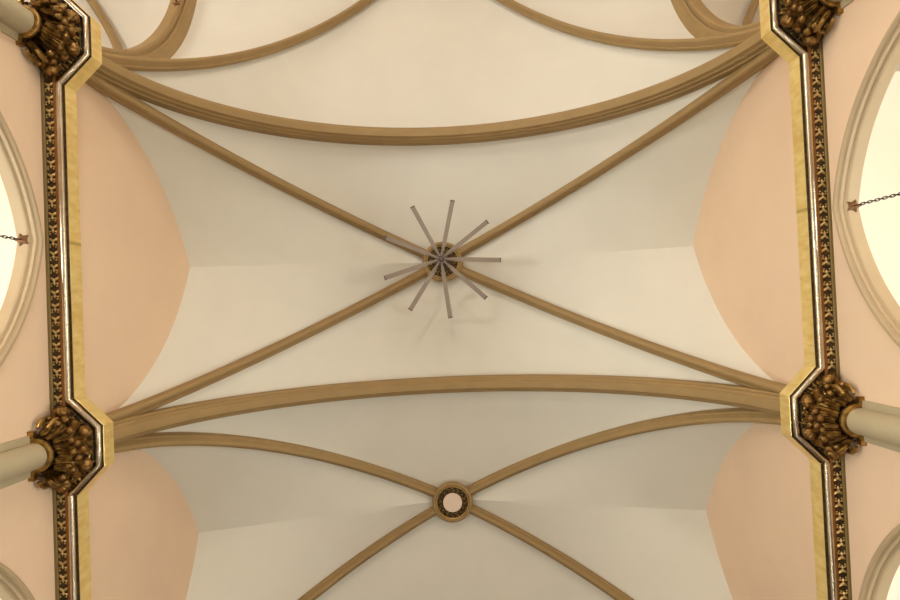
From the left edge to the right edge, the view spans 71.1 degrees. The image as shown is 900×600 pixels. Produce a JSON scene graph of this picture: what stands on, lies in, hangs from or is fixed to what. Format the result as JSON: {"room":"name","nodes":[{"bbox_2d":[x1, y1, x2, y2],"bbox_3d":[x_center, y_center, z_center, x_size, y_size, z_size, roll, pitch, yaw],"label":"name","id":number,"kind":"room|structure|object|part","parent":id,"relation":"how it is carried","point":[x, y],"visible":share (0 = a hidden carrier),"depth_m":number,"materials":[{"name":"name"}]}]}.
{"room":"church interior","nodes":[
{"label":"church interior","id":0,"kind":"room"},
{"bbox_2d":[0,176,16,599],"bbox_3d":[-5.543,2.639,6.473,3.647,0.900,9.535,-2,-91,0],"label":"ceiling","id":1,"kind":"structure","parent":0,"point":[7,227],"depth_m":6.89,"materials":[{"name":"beige paint"}]},
{"bbox_2d":[0,31,198,599],"bbox_3d":[-3.677,1.515,3.783,0.145,10.860,7.948,-2,-91,0],"label":"wall","id":2,"kind":"structure","parent":0,"point":[144,532],"depth_m":6.78,"materials":[{"name":"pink paint"}]},
{"bbox_2d":[0,562,34,599],"bbox_3d":[-3.583,3.165,1.981,0.195,7.319,3.280,-2,-91,0],"label":"arch","id":3,"kind":"object","parent":2,"relation":"attached to","point":[12,587],"visible":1,"depth_m":5.17,"materials":[{"name":"beige paint"}]},
{"bbox_2d":[0,111,43,366],"bbox_3d":[-3.749,-0.605,2.053,0.214,7.319,3.280,-2,-91,0],"label":"arch","id":4,"kind":"object","parent":2,"relation":"attached to","point":[14,175],"depth_m":5.48,"materials":[{"name":"beige paint"}]},
{"bbox_2d":[0,235,17,239],"bbox_3d":[-3.792,-0.566,3.950,0.024,3.191,0.024,45,-91,1],"label":"chain","id":5,"kind":"object","parent":4,"relation":"hanging from","point":[2,236],"visible":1,"depth_m":5.41,"materials":[{"name":"grey metal"}]},
{"bbox_3d":[-3.806,-0.535,5.562,0.134,0.077,0.141,-2,-91,0],"label":"star bracket","id":6,"kind":"part","parent":4,"relation":"part of","materials":[{"name":"brown metal"}]},
{"bbox_2d":[40,71,84,412],"bbox_3d":[-3.599,-0.537,5.861,0.204,0.226,3.128,-2,-91,0],"label":"crown molding","id":7,"kind":"structure","parent":2,"relation":"attached to","point":[66,365],"depth_m":5.78,"materials":[{"name":"gold metal"}]},
{"bbox_3d":[-3.547,-0.541,5.784,0.060,0.068,2.912,-2,-91,0],"label":"bead moulding","id":8,"kind":"part","parent":7,"relation":"part of","materials":[{"name":"silver metal"}]},
{"bbox_2d":[52,489,91,599],"bbox_3d":[-3.442,3.233,5.788,0.204,0.226,3.128,-2,-91,0],"label":"crown molding","id":9,"kind":"structure","parent":2,"relation":"attached to","point":[71,531],"depth_m":5.72,"materials":[{"name":"gold metal"}]},
{"bbox_3d":[-3.391,3.229,5.712,0.060,0.068,2.912,-2,-91,0],"label":"bead moulding","id":10,"kind":"part","parent":9,"relation":"part of","materials":[{"name":"silver metal"}]},
{"bbox_2d":[24,0,899,599],"bbox_3d":[-0.179,-2.335,8.406,17.506,4.760,14.728,-2,-91,0],"label":"ceiling","id":11,"kind":"structure","parent":0,"point":[267,265],"depth_m":9.41,"materials":[{"name":"paint"}]},
{"bbox_2d":[86,0,122,49],"bbox_3d":[-5.245,-4.111,8.334,0.126,4.491,3.996,-38,-91,-1],"label":"rib","id":12,"kind":"object","parent":11,"relation":"attached to","point":[112,36],"visible":0.25,"depth_m":9.99,"materials":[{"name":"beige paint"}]},
{"bbox_2d":[102,0,196,58],"bbox_3d":[-4.018,-5.962,8.002,0.310,3.853,7.400,-2,-91,0],"label":"arch","id":13,"kind":"object","parent":11,"relation":"attached to","point":[168,37],"visible":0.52,"depth_m":8.58,"materials":[{"name":"beige paint"}]},
{"bbox_2d":[102,0,373,71],"bbox_3d":[-2.150,-4.164,8.389,0.126,4.675,4.930,43,-91,1],"label":"rib","id":14,"kind":"object","parent":11,"relation":"attached to","point":[128,62],"visible":0.78,"depth_m":8.47,"materials":[{"name":"beige paint"}]},
{"bbox_2d":[85,73,425,257],"bbox_3d":[-2.123,-1.548,8.118,3.922,4.143,0.148,24,-91,0],"label":"rib","id":15,"kind":"object","parent":11,"relation":"attached to","point":[113,92],"visible":0.85,"depth_m":8.35,"materials":[{"name":"beige paint"}]},
{"bbox_2d":[105,268,427,421],"bbox_3d":[-2.041,0.434,8.080,3.922,4.143,0.148,-29,-91,-1],"label":"rib","id":16,"kind":"object","parent":11,"relation":"attached to","point":[163,398],"visible":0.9,"depth_m":8.58,"materials":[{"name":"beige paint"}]},
{"bbox_2d":[114,432,436,496],"bbox_3d":[-1.967,2.252,8.045,3.898,4.143,0.148,24,-91,0],"label":"rib","id":17,"kind":"object","parent":11,"relation":"attached to","point":[156,439],"visible":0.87,"depth_m":8.64,"materials":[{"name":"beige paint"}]},
{"bbox_2d":[298,506,436,599],"bbox_3d":[-1.885,4.204,8.007,3.922,4.143,0.148,-29,-91,-1],"label":"rib","id":18,"kind":"object","parent":11,"relation":"attached to","point":[352,564],"visible":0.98,"depth_m":9.57,"materials":[{"name":"beige paint"}]},
{"bbox_2d":[94,30,769,145],"bbox_3d":[-0.185,-2.558,7.924,7.440,3.792,0.237,-2,-91,0],"label":"arch","id":19,"kind":"object","parent":11,"relation":"attached to","point":[722,66],"visible":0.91,"depth_m":8.52,"materials":[{"name":"beige paint"}]},
{"bbox_2d":[423,242,462,281],"bbox_3d":[-0.116,-0.602,10.007,0.636,0.262,0.636,-2,-91,0],"label":"boss","id":20,"kind":"object","parent":11,"relation":"attached to","point":[457,265],"visible":0.56,"depth_m":9.92,"materials":[{"name":"beige paint"}]},
{"bbox_2d":[384,200,500,317],"bbox_3d":[-0.117,-0.577,9.478,1.699,0.930,1.706,-2,-91,0],"label":"ceiling fan","id":21,"kind":"object","parent":20,"relation":"hanging from","point":[441,258],"visible":1,"depth_m":9.05,"materials":[{"name":"beige metal"}]},
{"bbox_3d":[-0.561,-0.444,9.058,0.775,0.024,0.064,-19,-91,-1],"label":"arm","id":22,"kind":"part","parent":21,"relation":"part of","materials":[{"name":"beige metal"}]},
{"bbox_3d":[-0.555,-0.757,9.064,0.775,0.024,0.064,21,-91,0],"label":"arm","id":23,"kind":"part","parent":21,"relation":"part of","materials":[{"name":"beige metal"}]},
{"bbox_3d":[-0.365,-0.200,9.054,0.064,0.024,0.775,31,-91,0],"label":"arm","id":24,"kind":"part","parent":21,"relation":"part of","materials":[{"name":"beige metal"}]},
{"bbox_3d":[-0.349,-0.992,9.069,0.064,0.024,0.775,-29,-91,-1],"label":"arm","id":25,"kind":"part","parent":21,"relation":"part of","materials":[{"name":"beige metal"}]},
{"bbox_3d":[-0.058,-0.140,9.054,0.064,0.024,0.775,-9,-91,0],"label":"arm","id":26,"kind":"part","parent":21,"relation":"part of","materials":[{"name":"beige metal"}]},
{"bbox_3d":[-0.040,-1.041,9.072,0.064,0.024,0.775,11,-91,0],"label":"arm","id":27,"kind":"part","parent":21,"relation":"part of","materials":[{"name":"beige metal"}]},
{"bbox_3d":[0.216,-0.291,9.059,0.775,0.024,0.064,41,-91,1],"label":"arm","id":28,"kind":"part","parent":21,"relation":"part of","materials":[{"name":"beige metal"}]},
{"bbox_3d":[0.228,-0.879,9.070,0.775,0.024,0.064,-39,-91,-1],"label":"arm","id":29,"kind":"part","parent":21,"relation":"part of","materials":[{"name":"beige metal"}]},
{"bbox_3d":[0.329,-0.583,9.065,0.775,0.024,0.064,1,-91,0],"label":"arm","id":30,"kind":"part","parent":21,"relation":"part of","materials":[{"name":"beige metal"}]},
{"bbox_2d":[113,374,779,443],"bbox_3d":[-0.027,1.257,7.851,7.440,3.792,0.237,-2,-91,0],"label":"arch","id":31,"kind":"object","parent":11,"relation":"attached to","point":[157,420],"visible":0.87,"depth_m":8.45,"materials":[{"name":"beige paint"}]},
{"bbox_2d":[432,481,472,522],"bbox_3d":[0.041,3.168,9.945,0.636,0.240,0.636,-2,-91,0],"label":"boss","id":32,"kind":"object","parent":11,"relation":"attached to","point":[451,501],"visible":1,"depth_m":9.84,"materials":[{"name":"beige paint"}]},
{"bbox_2d":[468,504,633,599],"bbox_3d":[2.067,4.040,8.030,3.922,4.143,0.148,24,-91,0],"label":"rib","id":33,"kind":"object","parent":11,"relation":"attached to","point":[576,567],"visible":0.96,"depth_m":9.51,"materials":[{"name":"beige paint"}]},
{"bbox_2d":[458,47,779,256],"bbox_3d":[1.828,-1.712,8.141,3.922,4.143,0.148,-29,-91,-1],"label":"rib","id":34,"kind":"object","parent":11,"relation":"attached to","point":[752,67],"visible":0.94,"depth_m":8.50,"materials":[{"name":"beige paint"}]},
{"bbox_2d":[460,266,785,392],"bbox_3d":[1.910,0.270,8.102,3.922,4.143,0.148,24,-91,0],"label":"rib","id":35,"kind":"object","parent":11,"relation":"attached to","point":[729,374],"visible":0.87,"depth_m":8.62,"materials":[{"name":"beige paint"}]},
{"bbox_2d":[466,408,780,494],"bbox_3d":[1.987,2.088,8.067,3.898,4.143,0.148,-28,-91,-1],"label":"rib","id":36,"kind":"object","parent":11,"relation":"attached to","point":[726,415],"visible":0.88,"depth_m":8.68,"materials":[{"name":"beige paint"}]},
{"bbox_2d":[497,0,760,50],"bbox_3d":[1.635,-4.321,8.411,4.930,4.675,0.126,42,-91,1],"label":"rib","id":37,"kind":"object","parent":11,"relation":"attached to","point":[732,39],"visible":0.78,"depth_m":8.46,"materials":[{"name":"beige paint"}]},
{"bbox_2d":[671,0,759,37],"bbox_3d":[3.352,-6.267,8.044,0.310,3.853,7.400,-2,-91,0],"label":"arch","id":38,"kind":"object","parent":11,"relation":"attached to","point":[694,15],"visible":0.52,"depth_m":8.43,"materials":[{"name":"beige paint"}]},
{"bbox_2d":[742,0,758,24],"bbox_3d":[4.724,-4.524,8.391,0.126,4.491,3.996,33,-91,0],"label":"rib","id":39,"kind":"object","parent":11,"relation":"attached to","point":[751,10],"visible":0.29,"depth_m":9.77,"materials":[{"name":"beige paint"}]},
{"bbox_2d":[693,0,899,599],"bbox_3d":[3.678,1.210,3.825,0.145,10.860,7.948,-2,-91,0],"label":"wall","id":40,"kind":"structure","parent":0,"point":[759,510],"depth_m":6.78,"materials":[{"name":"pink paint"}]},
{"bbox_2d":[789,41,840,379],"bbox_3d":[3.407,-0.828,5.901,0.204,0.226,3.128,-2,-91,0],"label":"crown molding","id":41,"kind":"structure","parent":40,"relation":"attached to","point":[806,72],"depth_m":5.82,"materials":[{"name":"gold metal"}]},
{"bbox_3d":[3.357,-0.827,5.824,0.060,0.068,2.912,-2,-91,0],"label":"bead moulding","id":42,"kind":"part","parent":41,"relation":"part of","materials":[{"name":"silver metal"}]},
{"bbox_2d":[809,453,851,599],"bbox_3d":[3.564,2.942,5.828,0.204,0.226,3.128,-2,-91,0],"label":"crown molding","id":43,"kind":"structure","parent":40,"relation":"attached to","point":[828,480],"depth_m":5.76,"materials":[{"name":"gold metal"}]},
{"bbox_3d":[3.513,2.943,5.751,0.060,0.068,2.912,-2,-91,0],"label":"bead moulding","id":44,"kind":"part","parent":43,"relation":"part of","materials":[{"name":"silver metal"}]},
{"bbox_2d":[832,11,899,347],"bbox_3d":[3.595,-0.909,2.095,0.214,7.319,3.280,-2,-91,0],"label":"arch","id":45,"kind":"object","parent":40,"relation":"attached to","point":[885,61],"depth_m":5.41,"materials":[{"name":"beige paint"}]},
{"bbox_3d":[3.618,-0.842,5.605,0.134,0.077,0.141,-2,-91,0],"label":"star bracket","id":46,"kind":"part","parent":45,"relation":"part of","materials":[{"name":"brown metal"}]},
{"bbox_2d":[857,192,899,204],"bbox_3d":[3.618,-0.873,3.992,0.024,3.191,0.024,45,-91,1],"label":"chain","id":47,"kind":"object","parent":45,"relation":"hanging from","point":[898,194],"visible":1,"depth_m":5.30,"materials":[{"name":"grey metal"}]},
{"bbox_2d":[858,524,899,599],"bbox_3d":[3.742,2.862,2.022,0.195,7.319,3.280,-2,-91,0],"label":"arch","id":48,"kind":"object","parent":40,"relation":"attached to","point":[881,570],"visible":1,"depth_m":5.36,"materials":[{"name":"beige paint"}]},
{"bbox_2d":[859,71,899,599],"bbox_3d":[5.600,2.177,6.536,3.647,0.900,9.535,-2,-91,0],"label":"window","id":49,"kind":"structure","parent":0,"point":[880,178],"depth_m":6.99,"materials":[{"name":"beige paint"}]},
{"bbox_3d":[-0.090,-1.589,-1.670,17.906,0.200,17.215,-2,-91,0],"label":"floor","id":50,"kind":"structure","parent":0,"visible":0},
{"bbox_2d":[0,0,33,40],"bbox_3d":[-3.622,-2.501,1.956,0.315,7.050,0.480,-2,-91,0],"label":"wall column","id":51,"kind":"structure","parent":50,"relation":"on","point":[15,18],"depth_m":5.31,"materials":[{"name":"beige stone"}]},
{"bbox_2d":[16,0,101,91],"bbox_3d":[-3.550,-2.431,5.744,0.456,0.545,0.904,-2,-91,0],"label":"column capital","id":52,"kind":"object","parent":51,"relation":"on","point":[63,41],"visible":1,"depth_m":5.70,"materials":[{"name":"gold metal"}]},
{"bbox_3d":[-3.492,-2.432,5.825,0.310,0.062,0.904,-2,-91,0],"label":"bead moulding","id":53,"kind":"part","parent":52,"relation":"part of","materials":[{"name":"silver metal"}]},
{"bbox_2d":[0,436,46,489],"bbox_3d":[-3.466,1.269,1.884,0.315,7.050,0.480,-2,-91,0],"label":"wall column","id":54,"kind":"structure","parent":50,"relation":"on","point":[19,457],"depth_m":5.15,"materials":[{"name":"beige stone"}]},
{"bbox_2d":[27,396,114,495],"bbox_3d":[-3.394,1.339,5.671,0.456,0.545,0.904,-2,-91,0],"label":"column capital","id":55,"kind":"object","parent":54,"relation":"on","point":[77,438],"visible":1,"depth_m":5.63,"materials":[{"name":"gold metal"}]},
{"bbox_3d":[-3.335,1.339,5.753,0.310,0.062,0.904,-2,-91,0],"label":"bead moulding","id":56,"kind":"part","parent":55,"relation":"part of","materials":[{"name":"silver metal"}]},
{"bbox_2d":[832,0,853,8],"bbox_3d":[3.313,-2.788,1.996,0.315,7.050,0.480,-2,-91,0],"label":"wall column","id":57,"kind":"structure","parent":50,"relation":"on","point":[843,3],"depth_m":5.47,"materials":[{"name":"beige stone"}]},
{"bbox_2d":[759,0,843,63],"bbox_3d":[3.204,-2.710,5.782,0.456,0.545,0.904,-2,-91,0],"label":"column capital","id":58,"kind":"object","parent":57,"relation":"on","point":[788,27],"visible":1,"depth_m":5.78,"materials":[{"name":"gold metal"}]},
{"bbox_3d":[3.145,-2.706,5.863,0.310,0.062,0.904,-2,-91,0],"label":"bead moulding","id":59,"kind":"part","parent":58,"relation":"part of","materials":[{"name":"silver metal"}]},
{"bbox_2d":[847,400,899,452],"bbox_3d":[3.469,0.982,1.923,0.315,7.050,0.480,-2,-91,0],"label":"wall column","id":60,"kind":"structure","parent":50,"relation":"on","point":[879,424],"depth_m":5.14,"materials":[{"name":"beige stone"}]},
{"bbox_2d":[779,365,866,463],"bbox_3d":[3.360,1.060,5.709,0.456,0.545,0.904,-2,-91,0],"label":"column capital","id":61,"kind":"object","parent":60,"relation":"on","point":[815,406],"visible":1,"depth_m":5.67,"materials":[{"name":"gold metal"}]},
{"bbox_3d":[3.301,1.064,5.791,0.310,0.062,0.904,-2,-91,0],"label":"bead moulding","id":62,"kind":"part","parent":61,"relation":"part of","materials":[{"name":"silver metal"}]}
]}

